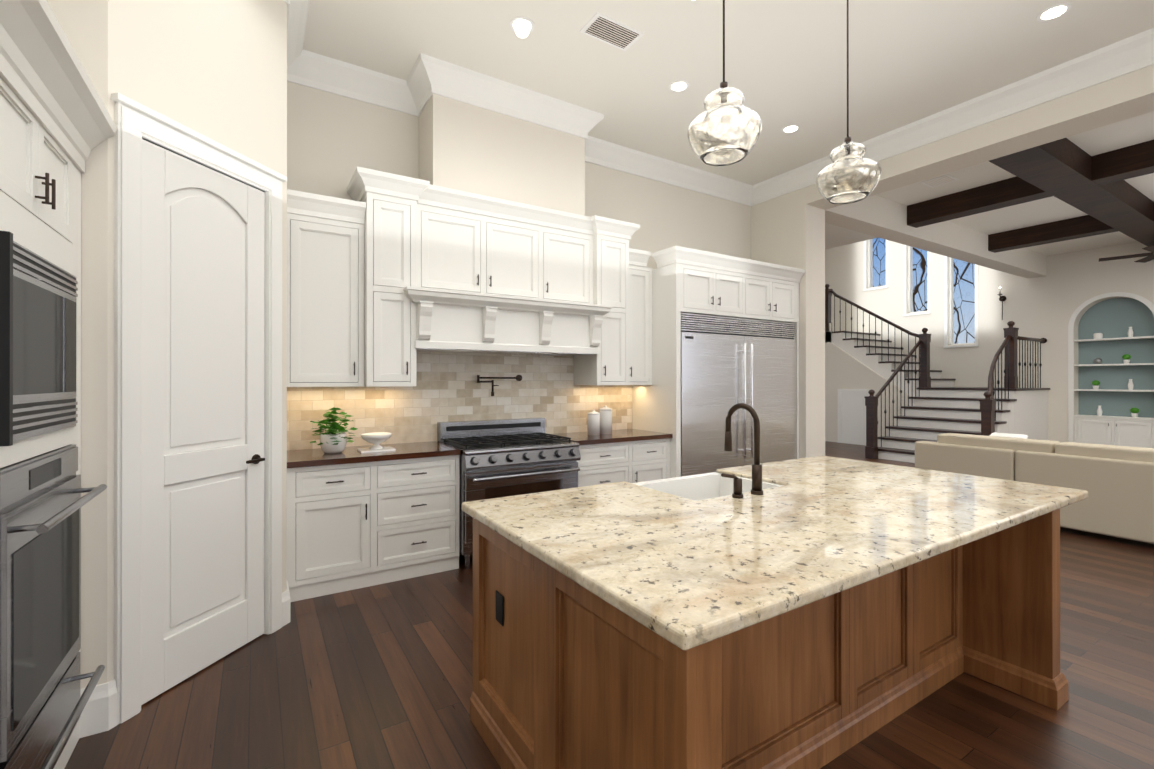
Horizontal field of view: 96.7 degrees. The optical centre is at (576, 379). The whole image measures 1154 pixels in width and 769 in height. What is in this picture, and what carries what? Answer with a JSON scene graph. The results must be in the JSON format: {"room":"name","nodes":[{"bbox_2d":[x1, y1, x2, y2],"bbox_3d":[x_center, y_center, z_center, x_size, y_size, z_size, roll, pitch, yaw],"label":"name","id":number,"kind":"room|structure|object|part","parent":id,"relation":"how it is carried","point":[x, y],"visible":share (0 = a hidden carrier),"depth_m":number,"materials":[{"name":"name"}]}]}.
{"room":"kitchen","nodes":[
{"label":"kitchen","id":0,"kind":"room"},
{"bbox_2d":[47,0,107,688],"bbox_3d":[-2.339,-0.503,1.950,0.850,3.900,0.100,0,0,-32],"label":"wall","id":1,"kind":"structure","parent":0,"point":[83,24],"depth_m":2.11,"materials":[{"name":"beige paint"}]},
{"bbox_2d":[107,0,286,681],"bbox_3d":[-1.893,-0.502,2.612,0.100,3.900,0.960,0,0,13],"label":"wall","id":2,"kind":"structure","parent":0,"point":[215,70],"depth_m":2.56,"materials":[{"name":"beige paint"}]},
{"bbox_2d":[79,582,290,737],"bbox_3d":[-1.951,1.353,2.679,0.814,0.190,0.970,0,0,-32],"label":"baseboard","id":3,"kind":"structure","parent":2,"relation":"attached to","point":[98,714],"depth_m":2.11,"materials":[{"name":"white wood"}]},
{"bbox_2d":[111,93,286,724],"bbox_3d":[-1.876,0.126,2.592,0.140,2.645,0.910,0,0,13],"label":"door frame","id":4,"kind":"structure","parent":2,"relation":"attached to","point":[135,123],"depth_m":2.22,"materials":[{"name":"white wood"}]},
{"bbox_2d":[141,139,264,704],"bbox_3d":[-1.868,0.186,2.586,0.508,2.508,0.518,0,0,-32],"label":"pantry door","id":5,"kind":"structure","parent":2,"relation":"in","point":[203,359],"depth_m":2.54,"materials":[{"name":"white wood"}]},
{"bbox_2d":[287,81,750,448],"bbox_3d":[-0.511,-0.499,4.997,7.180,3.900,0.150,0,0,-32],"label":"wall","id":6,"kind":"structure","parent":0,"point":[334,141],"depth_m":4.34,"materials":[{"name":"beige paint"}]},
{"bbox_2d":[287,189,365,386],"bbox_3d":[-1.878,-0.625,3.797,0.524,1.350,0.414,0,0,-32],"label":"upper cabinet","id":7,"kind":"object","parent":6,"relation":"attached to","point":[325,302],"visible":0.79,"depth_m":3.69,"materials":[{"name":"white wood"}]},
{"bbox_2d":[287,352,631,449],"bbox_3d":[-0.652,-0.009,4.465,3.319,1.080,0.600,0,0,-32],"label":"tile backsplash","id":8,"kind":"structure","parent":6,"relation":"attached to","point":[447,388],"depth_m":4.56,"materials":[{"name":"tile"}]},
{"bbox_2d":[477,375,521,395],"bbox_3d":[-0.688,0.049,4.691,0.472,0.195,0.159,0,0,-32],"label":"pot filler faucet","id":9,"kind":"object","parent":8,"relation":"attached to","point":[518,377],"visible":1,"depth_m":4.60,"materials":[{"name":"brown metal"}]},
{"bbox_2d":[347,166,639,386],"bbox_3d":[-0.596,-0.734,4.530,2.580,1.570,0.529,0,0,-32],"label":"cabinetry","id":10,"kind":"object","parent":6,"relation":"attached to","point":[457,278],"visible":1,"depth_m":4.26,"materials":[{"name":"white wood"}]},
{"bbox_2d":[419,94,584,215],"bbox_3d":[-0.639,-1.984,4.582,1.420,0.930,0.419,0,0,-32],"label":"chase","id":11,"kind":"object","parent":6,"relation":"attached to","point":[463,146],"visible":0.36,"depth_m":4.33,"materials":[{"name":"beige paint"}]},
{"bbox_2d":[629,248,651,384],"bbox_3d":[0.557,-0.623,5.319,0.365,1.350,0.414,0,0,-32],"label":"upper cabinet","id":12,"kind":"object","parent":6,"relation":"attached to","point":[640,324],"visible":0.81,"depth_m":5.23,"materials":[{"name":"white wood"}]},
{"bbox_2d":[652,246,747,321],"bbox_3d":[1.236,-0.978,5.580,0.940,0.610,0.690,0,0,-32],"label":"upper cabinet","id":13,"kind":"object","parent":6,"relation":"attached to","point":[695,281],"depth_m":5.21,"materials":[{"name":"white wood"}]},
{"bbox_2d":[283,0,1153,205],"bbox_3d":[2.018,-2.354,0.595,6.800,0.200,10.000,0,0,-32],"label":"crown molding","id":14,"kind":"structure","parent":6,"relation":"attached to","point":[429,76],"depth_m":4.27,"materials":[{"name":"white wood"}]},
{"bbox_2d":[741,259,799,325],"bbox_3d":[1.999,-0.978,6.057,0.940,0.610,0.690,0,0,-32],"label":"upper cabinet","id":15,"kind":"object","parent":6,"relation":"attached to","point":[769,299],"depth_m":5.77,"materials":[{"name":"white wood"}]},
{"bbox_2d":[64,441,1153,768],"bbox_3d":[3.937,1.503,5.916,17.000,0.100,17.000,0,0,-32],"label":"floor","id":16,"kind":"structure","parent":0,"point":[374,677],"depth_m":2.31,"materials":[{"name":"brown wood"}]},
{"bbox_2d":[0,77,80,768],"bbox_3d":[-2.080,0.272,1.494,0.802,2.350,0.935,0,0,-32],"label":"tall cabinet","id":17,"kind":"object","parent":16,"relation":"on","point":[40,193],"visible":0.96,"depth_m":1.69,"materials":[{"name":"white wood"}]},
{"bbox_2d":[0,231,106,768],"bbox_3d":[-1.722,0.456,1.698,0.126,1.712,0.732,0,0,-32],"label":"appliance","id":18,"kind":"object","parent":17,"relation":"in","point":[43,703],"visible":1,"depth_m":1.60,"materials":[{"name":"silver metal"}]},
{"bbox_2d":[0,0,116,172],"bbox_3d":[-0.802,-0.950,0.247,0.110,0.210,4.403,0,0,-32],"label":"crown molding","id":19,"kind":"structure","parent":17,"relation":"attached to","point":[44,76],"depth_m":1.62,"materials":[{"name":"white wood"}]},
{"bbox_2d":[287,441,460,601],"bbox_3d":[-1.546,0.990,3.867,1.163,0.920,0.643,0,0,-32],"label":"base cabinet","id":20,"kind":"object","parent":16,"relation":"on","point":[356,519],"visible":0.94,"depth_m":3.60,"materials":[{"name":"white wood"}]},
{"bbox_2d":[310,407,356,453],"bbox_3d":[-1.766,0.364,3.729,0.316,0.330,0.332,0,0,-32],"label":"potted plant","id":21,"kind":"object","parent":20,"relation":"on","point":[333,440],"visible":1,"depth_m":3.68,"materials":[{"name":"green plant"}]},
{"bbox_2d":[357,432,395,452],"bbox_3d":[-1.510,0.467,3.858,0.240,0.125,0.224,0,0,-32],"label":"bowl","id":22,"kind":"object","parent":20,"relation":"on","point":[375,439],"visible":1,"depth_m":3.81,"materials":[{"name":"white ceramic"}]},
{"bbox_2d":[437,418,580,568],"bbox_3d":[-0.576,0.908,4.382,1.012,1.085,0.779,0,0,-32],"label":"range","id":23,"kind":"object","parent":16,"relation":"on","point":[499,458],"visible":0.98,"depth_m":4.16,"materials":[{"name":"silver metal"}]},
{"bbox_2d":[545,429,672,486],"bbox_3d":[0.295,0.991,5.018,1.124,0.920,0.643,0,0,-32],"label":"base cabinet","id":24,"kind":"object","parent":16,"relation":"on","point":[631,455],"visible":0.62,"depth_m":4.80,"materials":[{"name":"white wood"}]},
{"bbox_2d":[587,408,603,434],"bbox_3d":[0.163,0.409,4.975,0.125,0.245,0.125,0,0,-41],"label":"canister","id":25,"kind":"object","parent":24,"relation":"on","point":[599,422],"depth_m":4.93,"materials":[{"name":"white ceramic"}]},
{"bbox_2d":[603,405,611,433],"bbox_3d":[0.283,0.391,5.085,0.133,0.280,0.133,0,0,-41],"label":"canister","id":26,"kind":"object","parent":24,"relation":"on","point":[607,411],"depth_m":5.02,"materials":[{"name":"white ceramic"}]},
{"bbox_2d":[681,313,796,476],"bbox_3d":[1.650,0.395,5.766,1.830,2.115,0.712,0,0,-32],"label":"fridge","id":27,"kind":"object","parent":16,"relation":"on","point":[727,363],"visible":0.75,"depth_m":5.44,"materials":[{"name":"silver metal"}]},
{"bbox_2d":[470,509,1068,768],"bbox_3d":[0.883,1.008,2.256,2.344,0.880,1.312,0,0,-32],"label":"kitchen island","id":28,"kind":"object","parent":16,"relation":"on","point":[568,673],"visible":0.54,"depth_m":1.91,"materials":[{"name":"brown wood"}]},
{"bbox_2d":[462,455,1087,649],"bbox_3d":[0.973,0.548,2.335,2.625,0.040,1.365,0,0,-32],"label":"island countertop","id":29,"kind":"structure","parent":28,"relation":"on","point":[682,573],"depth_m":1.78,"materials":[{"name":"stone"}]},
{"bbox_2d":[632,472,782,500],"bbox_3d":[0.672,0.681,2.651,0.650,0.275,0.490,0,0,-32],"label":"sink","id":30,"kind":"object","parent":29,"relation":"in","point":[697,487],"visible":0.08,"depth_m":2.85,"materials":[{"name":"white ceramic"}]},
{"bbox_2d":[721,403,762,498],"bbox_3d":[0.704,0.319,2.389,0.260,0.418,0.218,0,0,-32],"label":"faucet","id":31,"kind":"object","parent":29,"relation":"on","point":[756,489],"visible":1,"depth_m":2.36,"materials":[{"name":"brown metal"}]},
{"bbox_2d":[751,187,824,457],"bbox_3d":[2.619,-0.497,6.404,0.380,3.900,0.780,0,0,-32],"label":"wall","id":32,"kind":"structure","parent":16,"relation":"on","point":[788,229],"depth_m":6.09,"materials":[{"name":"beige paint"}]},
{"bbox_2d":[832,331,1049,462],"bbox_3d":[6.960,0.157,10.485,3.428,2.604,3.840,0,0,-32],"label":"stairs","id":33,"kind":"structure","parent":16,"relation":"on","point":[941,406],"depth_m":9.73,"materials":[{"name":"white wood"}]},
{"bbox_2d":[825,240,1046,458],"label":"stair railing","id":34,"kind":"object","parent":33,"relation":"attached to","point":[989,401],"depth_m":10.12,"materials":[{"name":"brown wood"}]},
{"bbox_3d":[8.031,-2.509,12.107,0.160,3.580,2.470,0,0,-32],"label":"stair window trim","id":35,"kind":"part","parent":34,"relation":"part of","materials":[{"name":"white wood"}]},
{"bbox_2d":[915,432,1153,543],"bbox_3d":[5.522,1.013,4.343,1.020,0.876,4.442,0,0,-32],"label":"sectional sofa","id":36,"kind":"object","parent":16,"relation":"on","point":[1116,482],"visible":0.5,"depth_m":4.79,"materials":[{"name":"beige fabric"}]},
{"bbox_2d":[303,0,1153,255],"bbox_3d":[5.251,-2.502,2.734,14.950,0.100,10.200,0,0,-32],"label":"ceiling","id":37,"kind":"structure","parent":0,"point":[910,61],"depth_m":3.90,"materials":[{"name":"white paint"}]},
{"bbox_2d":[510,16,533,33],"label":"recessed light","id":38,"kind":"object","parent":37,"relation":"in","point":[522,25],"depth_m":3.54,"materials":[{"name":"white"}]},
{"bbox_2d":[580,12,643,50],"bbox_3d":[0.248,-2.446,3.616,0.400,0.009,0.220,0,0,-32],"label":"ceiling vent","id":39,"kind":"object","parent":37,"relation":"in","point":[609,31],"depth_m":3.60,"materials":[{"name":"white metal"}]},
{"bbox_2d":[669,80,688,91],"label":"recessed light","id":40,"kind":"object","parent":37,"relation":"in","point":[679,85],"depth_m":4.27,"materials":[{"name":"white"}]},
{"bbox_2d":[687,0,761,165],"bbox_3d":[0.606,-1.685,2.117,0.296,1.535,0.296,0,0,-32],"label":"pendant light","id":41,"kind":"object","parent":37,"relation":"hanging from","point":[725,127],"visible":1,"depth_m":2.04,"materials":[{"name":"clear glass"}]},
{"bbox_2d":[781,124,799,132],"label":"recessed light","id":42,"kind":"object","parent":37,"relation":"in","point":[792,128],"depth_m":4.99,"materials":[{"name":"white"}]},
{"bbox_2d":[816,0,881,203],"bbox_3d":[1.369,-1.684,2.594,0.296,1.535,0.296,0,0,-32],"label":"pendant light","id":43,"kind":"object","parent":37,"relation":"hanging from","point":[850,174],"visible":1,"depth_m":2.52,"materials":[{"name":"clear glass"}]},
{"bbox_2d":[825,195,1046,278],"bbox_3d":[6.032,-2.294,8.257,7.370,0.500,0.300,0,0,-32],"label":"header beam","id":44,"kind":"structure","parent":37,"relation":"attached to","point":[879,217],"depth_m":7.72,"materials":[{"name":"beige paint"}]},
{"bbox_2d":[920,174,958,187],"bbox_3d":[4.461,-2.442,6.308,0.300,0.009,0.300,0,0,-32],"label":"ceiling vent","id":45,"kind":"object","parent":37,"relation":"in","point":[945,179],"depth_m":6.30,"materials":[{"name":"white metal"}]},
{"bbox_2d":[806,64,1153,209],"bbox_3d":[5.269,-2.252,2.167,0.380,0.400,9.220,0,0,-32],"label":"header beam","id":46,"kind":"structure","parent":37,"relation":"attached to","point":[1120,98],"depth_m":4.34,"materials":[{"name":"beige paint"}]},
{"bbox_2d":[907,140,1153,227],"bbox_3d":[7.186,-2.315,3.364,0.260,0.269,9.219,0,0,-32],"label":"beam","id":47,"kind":"structure","parent":37,"relation":"attached to","point":[1131,161],"depth_m":6.23,"materials":[{"name":"brown wood"}]},
{"bbox_2d":[988,215,1117,252],"bbox_3d":[9.475,-2.313,4.795,0.260,0.269,9.219,0,0,-32],"label":"beam","id":48,"kind":"structure","parent":37,"relation":"attached to","point":[1067,229],"depth_m":8.00,"materials":[{"name":"brown wood"}]},
{"bbox_2d":[1037,3,1070,21],"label":"recessed light","id":49,"kind":"object","parent":37,"relation":"in","point":[1053,12],"depth_m":3.41,"materials":[{"name":"white"}]},
{"bbox_2d":[989,138,1153,246],"bbox_3d":[7.007,-2.308,6.697,7.368,0.274,0.380,0,0,-32],"label":"cross beam","id":50,"kind":"structure","parent":37,"relation":"attached to","point":[1060,169],"depth_m":5.85,"materials":[{"name":"brown wood"}]},
{"bbox_2d":[1099,245,1153,262],"bbox_3d":[9.330,-2.064,8.161,1.408,0.210,1.447,0,0,-32],"label":"ceiling fan","id":51,"kind":"object","parent":50,"relation":"hanging from","point":[1150,256],"visible":1,"depth_m":8.47,"materials":[{"name":"brown wood"}]},
{"bbox_2d":[825,332,831,341],"bbox_3d":[6.214,-1.016,13.350,1.658,0.250,1.808,0,0,-32],"label":"floor","id":52,"kind":"structure","parent":0,"point":[830,338],"depth_m":12.18,"materials":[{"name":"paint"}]},
{"bbox_2d":[825,223,877,249],"bbox_3d":[2.259,-2.093,9.012,1.770,0.100,4.980,0,0,-32],"label":"ceiling","id":53,"kind":"structure","parent":0,"point":[836,236],"depth_m":7.32,"materials":[{"name":"white paint"}]},
{"bbox_2d":[825,323,911,446],"bbox_3d":[6.036,0.059,12.125,0.060,2.804,3.699,0,0,-32],"label":"wall","id":54,"kind":"structure","parent":0,"point":[844,369],"depth_m":11.78,"materials":[{"name":"beige paint"}]},
{"bbox_2d":[838,389,870,445],"bbox_3d":[5.941,0.401,12.153,0.070,2.120,1.970,0,0,-32],"label":"wall","id":55,"kind":"structure","parent":54,"relation":"attached to","point":[851,417],"depth_m":11.67,"materials":[{"name":"white paint"}]},
{"bbox_2d":[825,239,1153,442],"bbox_3d":[10.408,-1.644,8.491,0.300,6.200,14.500,0,0,-32],"label":"wall","id":56,"kind":"structure","parent":0,"point":[1058,295],"depth_m":10.70,"materials":[{"name":"beige paint"}]},
{"bbox_2d":[998,286,1005,319],"bbox_3d":[8.785,-1.588,10.625,0.190,0.694,0.120,0,0,-32],"label":"lamp","id":57,"kind":"object","parent":56,"relation":"attached to","point":[1002,298],"visible":0.94,"depth_m":10.64,"materials":[{"name":"brown metal"}]},
{"bbox_2d":[1068,292,1153,447],"bbox_3d":[9.839,-0.065,9.384,0.314,3.045,1.190,0,0,-32],"label":"shelf","id":58,"kind":"object","parent":56,"relation":"in","point":[1115,341],"visible":0.83,"depth_m":9.44,"materials":[{"name":"grey paint"}]},
{"label":"outside","id":59,"kind":"structure","parent":0,"visible":0},
{"bbox_2d":[873,238,974,343],"bbox_3d":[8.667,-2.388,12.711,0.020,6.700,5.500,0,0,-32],"label":"window","id":60,"kind":"structure","parent":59,"point":[964,301],"depth_m":12.18,"materials":[{"name":"blue glass"}]}
]}

